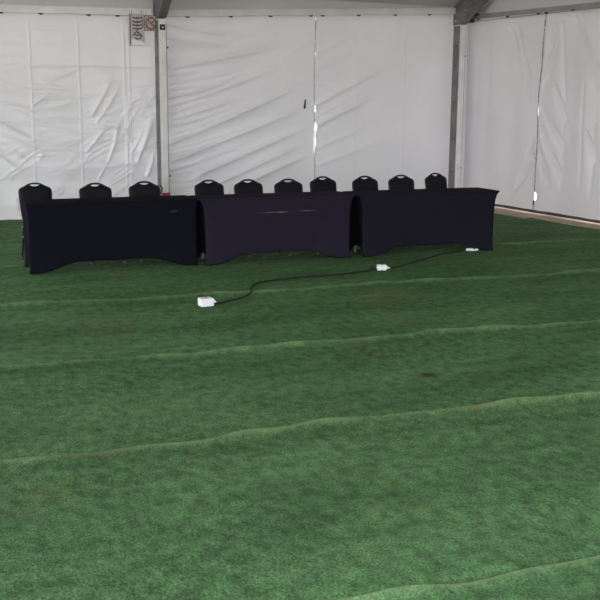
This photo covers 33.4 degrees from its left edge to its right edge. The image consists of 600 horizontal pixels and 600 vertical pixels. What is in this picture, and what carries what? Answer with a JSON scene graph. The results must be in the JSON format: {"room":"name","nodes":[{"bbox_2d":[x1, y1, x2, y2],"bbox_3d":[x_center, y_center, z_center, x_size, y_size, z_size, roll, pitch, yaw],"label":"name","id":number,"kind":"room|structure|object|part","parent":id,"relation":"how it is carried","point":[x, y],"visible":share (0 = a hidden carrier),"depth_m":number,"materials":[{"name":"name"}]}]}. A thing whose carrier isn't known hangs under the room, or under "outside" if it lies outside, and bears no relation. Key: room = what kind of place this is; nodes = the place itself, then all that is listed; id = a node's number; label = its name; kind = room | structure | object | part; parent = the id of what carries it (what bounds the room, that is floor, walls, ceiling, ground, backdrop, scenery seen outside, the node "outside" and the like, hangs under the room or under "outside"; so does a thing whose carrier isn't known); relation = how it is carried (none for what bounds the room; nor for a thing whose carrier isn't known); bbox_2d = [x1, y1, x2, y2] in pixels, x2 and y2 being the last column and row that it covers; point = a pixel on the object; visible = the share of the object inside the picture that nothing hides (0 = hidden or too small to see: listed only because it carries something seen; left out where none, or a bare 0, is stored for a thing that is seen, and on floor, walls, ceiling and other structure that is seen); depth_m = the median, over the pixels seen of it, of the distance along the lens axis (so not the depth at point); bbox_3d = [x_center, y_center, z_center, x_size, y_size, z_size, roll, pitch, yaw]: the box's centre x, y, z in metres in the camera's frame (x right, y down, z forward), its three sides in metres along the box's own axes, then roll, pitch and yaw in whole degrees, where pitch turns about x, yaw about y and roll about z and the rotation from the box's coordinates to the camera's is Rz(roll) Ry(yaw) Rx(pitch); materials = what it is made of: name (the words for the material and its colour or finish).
{"room":"event tent interior","nodes":[
{"label":"event tent interior","id":0,"kind":"room"},
{"bbox_2d":[0,12,315,219],"bbox_3d":[-3.454,-2.887,15.355,8.276,3.234,0.163,-5,13,-25],"label":"wall","id":1,"kind":"structure","parent":0,"point":[78,101],"depth_m":15.88,"materials":[{"name":"white fabric"}]},
{"bbox_2d":[0,0,453,14],"bbox_3d":[-4.690,-4.348,14.552,17.200,0.600,0.009,-5,13,-25],"label":"ceiling","id":2,"kind":"structure","parent":0,"point":[141,4],"depth_m":16.14,"materials":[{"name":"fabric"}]},
{"bbox_2d":[315,14,467,191],"bbox_3d":[1.680,-3.418,17.774,3.164,3.384,0.102,-5,13,-25],"label":"wall","id":3,"kind":"structure","parent":0,"point":[383,88],"depth_m":17.68,"materials":[{"name":"white fabric"}]},
{"bbox_2d":[313,20,316,178],"bbox_3d":[0.260,-3.220,17.138,0.077,3.050,0.020,-5,13,-25],"label":"rope lacing","id":4,"kind":"object","parent":3,"relation":"attached to","point":[315,20],"visible":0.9,"depth_m":17.09,"materials":[{"name":"white fabric"}]},
{"bbox_2d":[326,0,461,6],"bbox_3d":[-1.428,-4.650,7.576,17.300,2.921,15.061,-5,13,-25],"label":"ceiling","id":5,"kind":"structure","parent":0,"point":[441,3],"depth_m":17.56,"materials":[{"name":"fabric"}]},
{"bbox_2d":[463,7,599,219],"bbox_3d":[4.829,-2.788,14.956,0.220,3.255,8.010,-5,13,-25],"label":"wall","id":6,"kind":"structure","parent":0,"point":[504,56],"depth_m":16.64,"materials":[{"name":"white fabric"}]},
{"bbox_2d":[534,14,546,190],"bbox_3d":[3.964,-3.242,16.531,0.024,2.863,0.101,-5,13,-25],"label":"rope lacing","id":7,"kind":"object","parent":6,"relation":"attached to","point":[546,14],"visible":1,"depth_m":16.54,"materials":[{"name":"fabric"}]},
{"bbox_2d":[477,0,599,13],"bbox_3d":[6.338,-5.117,11.249,0.004,3.379,15.000,-5,13,-25],"label":"ceiling","id":8,"kind":"structure","parent":0,"point":[494,6],"depth_m":16.81,"materials":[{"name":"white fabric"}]},
{"bbox_2d":[494,206,599,228],"bbox_3d":[-10.941,6.099,-20.215,60.300,0.328,60.300,-5,13,-25],"label":"floor","id":9,"kind":"structure","parent":0,"point":[498,210],"depth_m":16.29,"materials":[{"name":"beige wood"}]},
{"bbox_2d":[0,213,519,240],"bbox_3d":[-4.336,-0.920,13.774,16.283,0.065,3.016,-5,13,-25],"label":"artificial turf strip","id":10,"kind":"object","parent":9,"relation":"on","point":[9,229],"visible":0.08,"depth_m":14.46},
{"bbox_2d":[154,19,170,195],"bbox_3d":[-2.179,-2.872,15.850,0.275,3.054,0.360,-5,13,-25],"label":"post","id":11,"kind":"object","parent":10,"relation":"on","point":[160,35],"visible":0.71,"depth_m":15.76,"materials":[{"name":"metal"}]},
{"bbox_2d":[144,13,155,30],"bbox_3d":[-2.322,-4.323,15.552,0.216,0.271,0.032,-5,13,-25],"label":"prohibition sign","id":12,"kind":"object","parent":11,"relation":"attached to","point":[149,20],"visible":1,"depth_m":15.54,"materials":[{"name":"grey metal"}]},
{"bbox_2d":[153,0,171,18],"bbox_3d":[1.010,-4.659,8.734,0.153,3.307,15.000,-5,13,-25],"label":"rafter","id":13,"kind":"object","parent":11,"relation":"on","point":[160,7],"visible":0.98,"depth_m":15.38,"materials":[{"name":"metal"}]},
{"bbox_2d":[0,4,151,16],"bbox_3d":[-4.781,-4.227,14.450,5.430,0.181,0.120,-5,13,-25],"label":"rail","id":14,"kind":"object","parent":13,"relation":"attached to","point":[89,11],"visible":1,"depth_m":15.02,"materials":[{"name":"metal"}]},
{"bbox_2d":[129,10,144,45],"bbox_3d":[-2.524,-4.210,15.477,0.230,0.530,0.031,-5,13,-25],"label":"sign","id":15,"kind":"object","parent":14,"relation":"hanging from","point":[136,21],"visible":1,"depth_m":15.47,"materials":[{"name":"white"}]},
{"bbox_3d":[-2.514,-4.007,15.516,0.208,0.102,0.004,-5,13,-25],"label":"white panel","id":16,"kind":"part","parent":15,"relation":"part of","materials":[{"name":"white"}]},
{"bbox_2d":[160,185,169,195],"bbox_3d":[-2.154,-1.747,15.956,0.181,0.178,0.041,-5,13,-25],"label":"strap","id":17,"kind":"object","parent":11,"relation":"attached to","point":[163,194],"visible":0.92,"depth_m":15.96,"materials":[{"name":"red fabric"}]},
{"bbox_2d":[0,268,599,364],"bbox_3d":[-1.389,0.204,8.299,17.010,0.066,2.282,-4,12,-20],"label":"artificial turf strip","id":18,"kind":"object","parent":9,"relation":"on","point":[31,332],"visible":0.98,"depth_m":8.76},
{"bbox_2d":[198,297,215,306],"bbox_3d":[-0.832,0.012,9.052,0.163,0.076,0.100,-6,13,-27],"label":"box","id":19,"kind":"object","parent":18,"relation":"on","point":[202,301],"visible":1,"depth_m":9.01,"materials":[{"name":"white plastic"}]},
{"bbox_2d":[0,218,599,264],"bbox_3d":[-3.378,-0.566,12.042,16.644,0.068,2.416,-4,12,-20],"label":"artificial turf strip","id":20,"kind":"object","parent":9,"relation":"on","point":[509,229],"visible":0.24,"depth_m":13.98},
{"bbox_2d":[18,183,51,259],"bbox_3d":[-2.953,-0.875,11.397,0.402,0.885,0.540,-5,13,-26],"label":"banquet chair","id":21,"kind":"object","parent":20,"relation":"on","point":[27,192],"visible":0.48,"depth_m":11.50,"materials":[{"name":"black fabric"}]},
{"bbox_3d":[-3.198,-0.684,11.547,0.025,0.417,0.119,-9,14,-38],"label":"leg","id":22,"kind":"part","parent":21,"relation":"part of","materials":[{"name":"black"}]},
{"bbox_3d":[-3.044,-1.122,11.536,0.384,0.457,0.110,-5,13,-26],"label":"frame","id":23,"kind":"part","parent":21,"relation":"part of","materials":[{"name":"black"}]},
{"bbox_3d":[-3.043,-1.144,11.529,0.358,0.358,0.114,-5,13,-26],"label":"backrest","id":24,"kind":"part","parent":21,"relation":"part of","materials":[{"name":"black fabric"}]},
{"bbox_2d":[129,181,160,261],"bbox_3d":[-1.751,-0.929,11.703,0.402,0.885,0.540,-5,12,-23],"label":"banquet chair","id":25,"kind":"object","parent":20,"relation":"on","point":[150,189],"visible":0.38,"depth_m":11.81,"materials":[{"name":"black fabric"}]},
{"bbox_3d":[-1.831,-1.199,11.839,0.358,0.358,0.114,-5,12,-23],"label":"backrest","id":26,"kind":"part","parent":25,"relation":"part of","materials":[{"name":"black fabric"}]},
{"bbox_3d":[-1.832,-1.177,11.846,0.384,0.457,0.110,-5,12,-23],"label":"frame","id":27,"kind":"part","parent":25,"relation":"part of","materials":[{"name":"black"}]},
{"bbox_2d":[194,180,223,194],"bbox_3d":[-0.995,-0.979,11.972,0.402,0.885,0.540,-6,13,-27],"label":"banquet chair","id":28,"kind":"object","parent":20,"relation":"on","point":[213,188],"visible":0.33,"depth_m":12.07,"materials":[{"name":"black fabric"}]},
{"bbox_2d":[234,179,279,257],"bbox_3d":[-0.533,-0.998,12.081,0.402,0.885,0.540,-5,13,-25],"label":"banquet chair","id":29,"kind":"object","parent":20,"relation":"on","point":[242,187],"visible":0.34,"depth_m":12.18,"materials":[{"name":"black fabric"}]},
{"bbox_3d":[-0.621,-1.245,12.221,0.384,0.457,0.110,-5,13,-25],"label":"frame","id":30,"kind":"part","parent":29,"relation":"part of","materials":[{"name":"black"}]},
{"bbox_3d":[-0.620,-1.266,12.215,0.358,0.358,0.114,-5,13,-25],"label":"backrest","id":31,"kind":"part","parent":29,"relation":"part of","materials":[{"name":"black fabric"}]},
{"bbox_2d":[274,179,318,255],"bbox_3d":[-0.052,-1.018,12.199,0.402,0.885,0.540,-5,12,-23],"label":"banquet chair","id":32,"kind":"object","parent":20,"relation":"on","point":[282,186],"visible":0.3,"depth_m":12.30,"materials":[{"name":"black fabric"}]},
{"bbox_3d":[-0.132,-1.288,12.336,0.358,0.358,0.114,-5,12,-23],"label":"backrest","id":33,"kind":"part","parent":32,"relation":"part of","materials":[{"name":"black fabric"}]},
{"bbox_3d":[-0.133,-1.266,12.342,0.384,0.457,0.110,-5,12,-23],"label":"frame","id":34,"kind":"part","parent":32,"relation":"part of","materials":[{"name":"black"}]},
{"bbox_2d":[310,176,336,191],"bbox_3d":[0.395,-1.100,12.617,0.402,0.885,0.540,-5,13,-26],"label":"banquet chair","id":35,"kind":"object","parent":20,"relation":"on","point":[316,185],"visible":0.38,"depth_m":12.71,"materials":[{"name":"black fabric"}]},
{"bbox_2d":[352,176,377,190],"bbox_3d":[0.937,-1.124,12.752,0.402,0.885,0.540,-5,13,-25],"label":"banquet chair","id":36,"kind":"object","parent":20,"relation":"on","point":[359,184],"visible":0.31,"depth_m":12.85,"materials":[{"name":"black fabric"}]},
{"bbox_2d":[388,175,431,246],"bbox_3d":[1.412,-1.161,12.955,0.402,0.885,0.540,-4,12,-22],"label":"banquet chair","id":37,"kind":"object","parent":20,"relation":"on","point":[395,183],"visible":0.36,"depth_m":13.06,"materials":[{"name":"black fabric"}]},
{"bbox_3d":[1.334,-1.409,13.099,0.384,0.457,0.110,-4,12,-22],"label":"frame","id":38,"kind":"part","parent":37,"relation":"part of","materials":[{"name":"black"}]},
{"bbox_3d":[1.335,-1.431,13.093,0.358,0.358,0.114,-4,12,-22],"label":"backrest","id":39,"kind":"part","parent":37,"relation":"part of","materials":[{"name":"black fabric"}]},
{"bbox_2d":[425,173,446,188],"bbox_3d":[1.957,-1.241,13.365,0.402,0.885,0.540,-7,14,-33],"label":"banquet chair","id":40,"kind":"object","parent":20,"relation":"on","point":[438,181],"visible":0.38,"depth_m":13.44,"materials":[{"name":"black fabric"}]},
{"bbox_2d":[0,391,599,599],"bbox_3d":[0.449,0.912,4.856,17.263,0.066,2.124,-4,12,-20],"label":"artificial turf strip","id":41,"kind":"object","parent":9,"relation":"on","point":[330,507],"visible":0.99,"depth_m":4.63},
{"bbox_2d":[0,238,599,303],"bbox_3d":[-2.385,-0.183,10.182,16.872,0.067,2.292,-4,12,-20],"label":"artificial turf strip","id":42,"kind":"object","parent":9,"relation":"on","point":[116,280],"visible":0.9,"depth_m":11.01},
{"bbox_2d":[79,183,125,265],"bbox_3d":[-2.270,-0.879,11.436,0.402,0.885,0.540,-5,13,-25],"label":"banquet chair","id":43,"kind":"object","parent":42,"relation":"on","point":[88,191],"visible":0.36,"depth_m":11.54,"materials":[{"name":"black fabric"}]},
{"bbox_3d":[-2.357,-1.148,11.570,0.358,0.358,0.114,-5,13,-25],"label":"backrest","id":44,"kind":"part","parent":43,"relation":"part of","materials":[{"name":"black fabric"}]},
{"bbox_3d":[-2.358,-1.126,11.576,0.384,0.457,0.110,-5,13,-25],"label":"frame","id":45,"kind":"part","parent":43,"relation":"part of","materials":[{"name":"black"}]},
{"bbox_2d":[214,269,376,304],"bbox_3d":[-0.094,-0.184,10.189,0.436,0.018,2.587,10,15,39],"label":"power cable","id":46,"kind":"object","parent":42,"relation":"on","point":[250,293],"visible":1,"depth_m":10.38,"materials":[{"name":"black plastic"}]},
{"bbox_2d":[376,264,389,270],"bbox_3d":[0.917,-0.360,10.984,0.146,0.064,0.070,-1,11,-6],"label":"box","id":47,"kind":"object","parent":42,"relation":"on","point":[384,267],"visible":1,"depth_m":10.95,"materials":[{"name":"white plastic"}]},
{"bbox_2d":[391,250,465,268],"bbox_3d":[1.499,-0.491,11.765,0.107,0.016,1.715,9,14,36],"label":"power cable","id":48,"kind":"object","parent":42,"relation":"on","point":[460,250],"visible":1,"depth_m":11.78,"materials":[{"name":"black plastic"}]},
{"bbox_2d":[466,248,478,250],"bbox_3d":[2.139,-0.629,12.436,0.163,0.036,0.056,0,11,-1],"label":"box","id":49,"kind":"object","parent":42,"relation":"on","point":[467,249],"visible":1,"depth_m":12.41,"materials":[{"name":"white plastic"}]},
{"bbox_2d":[0,319,599,459],"bbox_3d":[-0.461,0.564,6.545,17.105,0.068,2.009,-4,12,-20],"label":"artificial turf strip","id":50,"kind":"object","parent":9,"relation":"on","point":[83,405],"visible":0.95,"depth_m":6.63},
{"bbox_2d":[448,25,465,187],"bbox_3d":[2.871,-3.374,18.219,0.275,3.164,0.360,-5,13,-25],"label":"post","id":51,"kind":"object","parent":9,"relation":"on","point":[459,36],"visible":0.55,"depth_m":18.15,"materials":[{"name":"metal"}]},
{"bbox_2d":[453,0,492,25],"bbox_3d":[6.147,-5.163,11.146,0.348,3.207,15.000,-5,13,-25],"label":"rafter","id":52,"kind":"object","parent":51,"relation":"on","point":[465,10],"visible":0.99,"depth_m":17.66,"materials":[{"name":"metal"}]},
{"bbox_2d":[167,8,455,17],"bbox_3d":[0.319,-4.837,16.822,5.420,0.366,0.120,-5,13,-25],"label":"rail","id":53,"kind":"object","parent":52,"relation":"attached to","point":[378,11],"visible":0.98,"depth_m":16.67,"materials":[{"name":"metal"}]},
{"bbox_2d":[468,2,599,22],"bbox_3d":[4.709,-4.350,14.537,0.225,0.172,7.940,-5,13,-25],"label":"rail","id":54,"kind":"object","parent":52,"relation":"attached to","point":[593,5],"visible":0.93,"depth_m":16.35,"materials":[{"name":"metal"}]},
{"bbox_2d":[326,555,599,599],"bbox_3d":[1.419,1.280,3.066,17.450,0.067,2.242,-4,12,-20],"label":"artificial turf strip","id":55,"kind":"object","parent":9,"relation":"on","point":[578,579],"visible":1,"depth_m":3.87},
{"bbox_2d":[495,204,599,222],"bbox_3d":[6.363,-0.519,12.148,0.066,0.050,14.900,-5,13,-25],"label":"bar","id":56,"kind":"object","parent":9,"relation":"on","point":[497,205],"depth_m":16.63,"materials":[{"name":"grey metal"}]},
{"label":"outside","id":57,"kind":"structure","parent":0,"visible":0},
{"bbox_2d":[314,127,536,195],"bbox_3d":[-13.495,-5.232,35.650,105.000,0.285,44.700,-5,13,-25],"label":"ground","id":58,"kind":"structure","parent":57,"point":[535,194],"depth_m":44.59,"materials":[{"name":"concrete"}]},
{"bbox_3d":[-2.106,-0.740,11.126,1.730,0.737,0.440,-4,12,-21],"label":"folding table","id":59,"kind":"object","parent":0,"visible":0},
{"bbox_2d":[20,195,197,273],"bbox_3d":[-2.102,-0.747,11.115,1.873,0.744,0.523,-4,12,-21],"label":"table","id":60,"kind":"object","parent":59,"relation":"on","point":[58,233],"visible":1,"depth_m":10.88,"materials":[{"name":"black fabric"}]},
{"bbox_3d":[-0.326,-0.855,11.752,1.730,0.737,0.440,-4,12,-21],"label":"folding table","id":61,"kind":"object","parent":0,"visible":0},
{"bbox_2d":[190,191,354,264],"bbox_3d":[-0.323,-0.862,11.742,1.899,0.744,0.523,-4,12,-21],"label":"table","id":62,"kind":"object","parent":61,"relation":"on","point":[229,226],"visible":0.98,"depth_m":11.51,"materials":[{"name":"black fabric"}]},
{"bbox_3d":[1.489,-0.974,12.402,1.730,0.737,0.440,-4,12,-21],"label":"folding table","id":63,"kind":"object","parent":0,"visible":0},
{"bbox_2d":[342,187,499,256],"bbox_3d":[1.492,-0.981,12.391,1.933,0.744,0.523,-4,12,-21],"label":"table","id":64,"kind":"object","parent":63,"relation":"on","point":[381,221],"visible":0.96,"depth_m":12.15,"materials":[{"name":"black fabric"}]}
]}

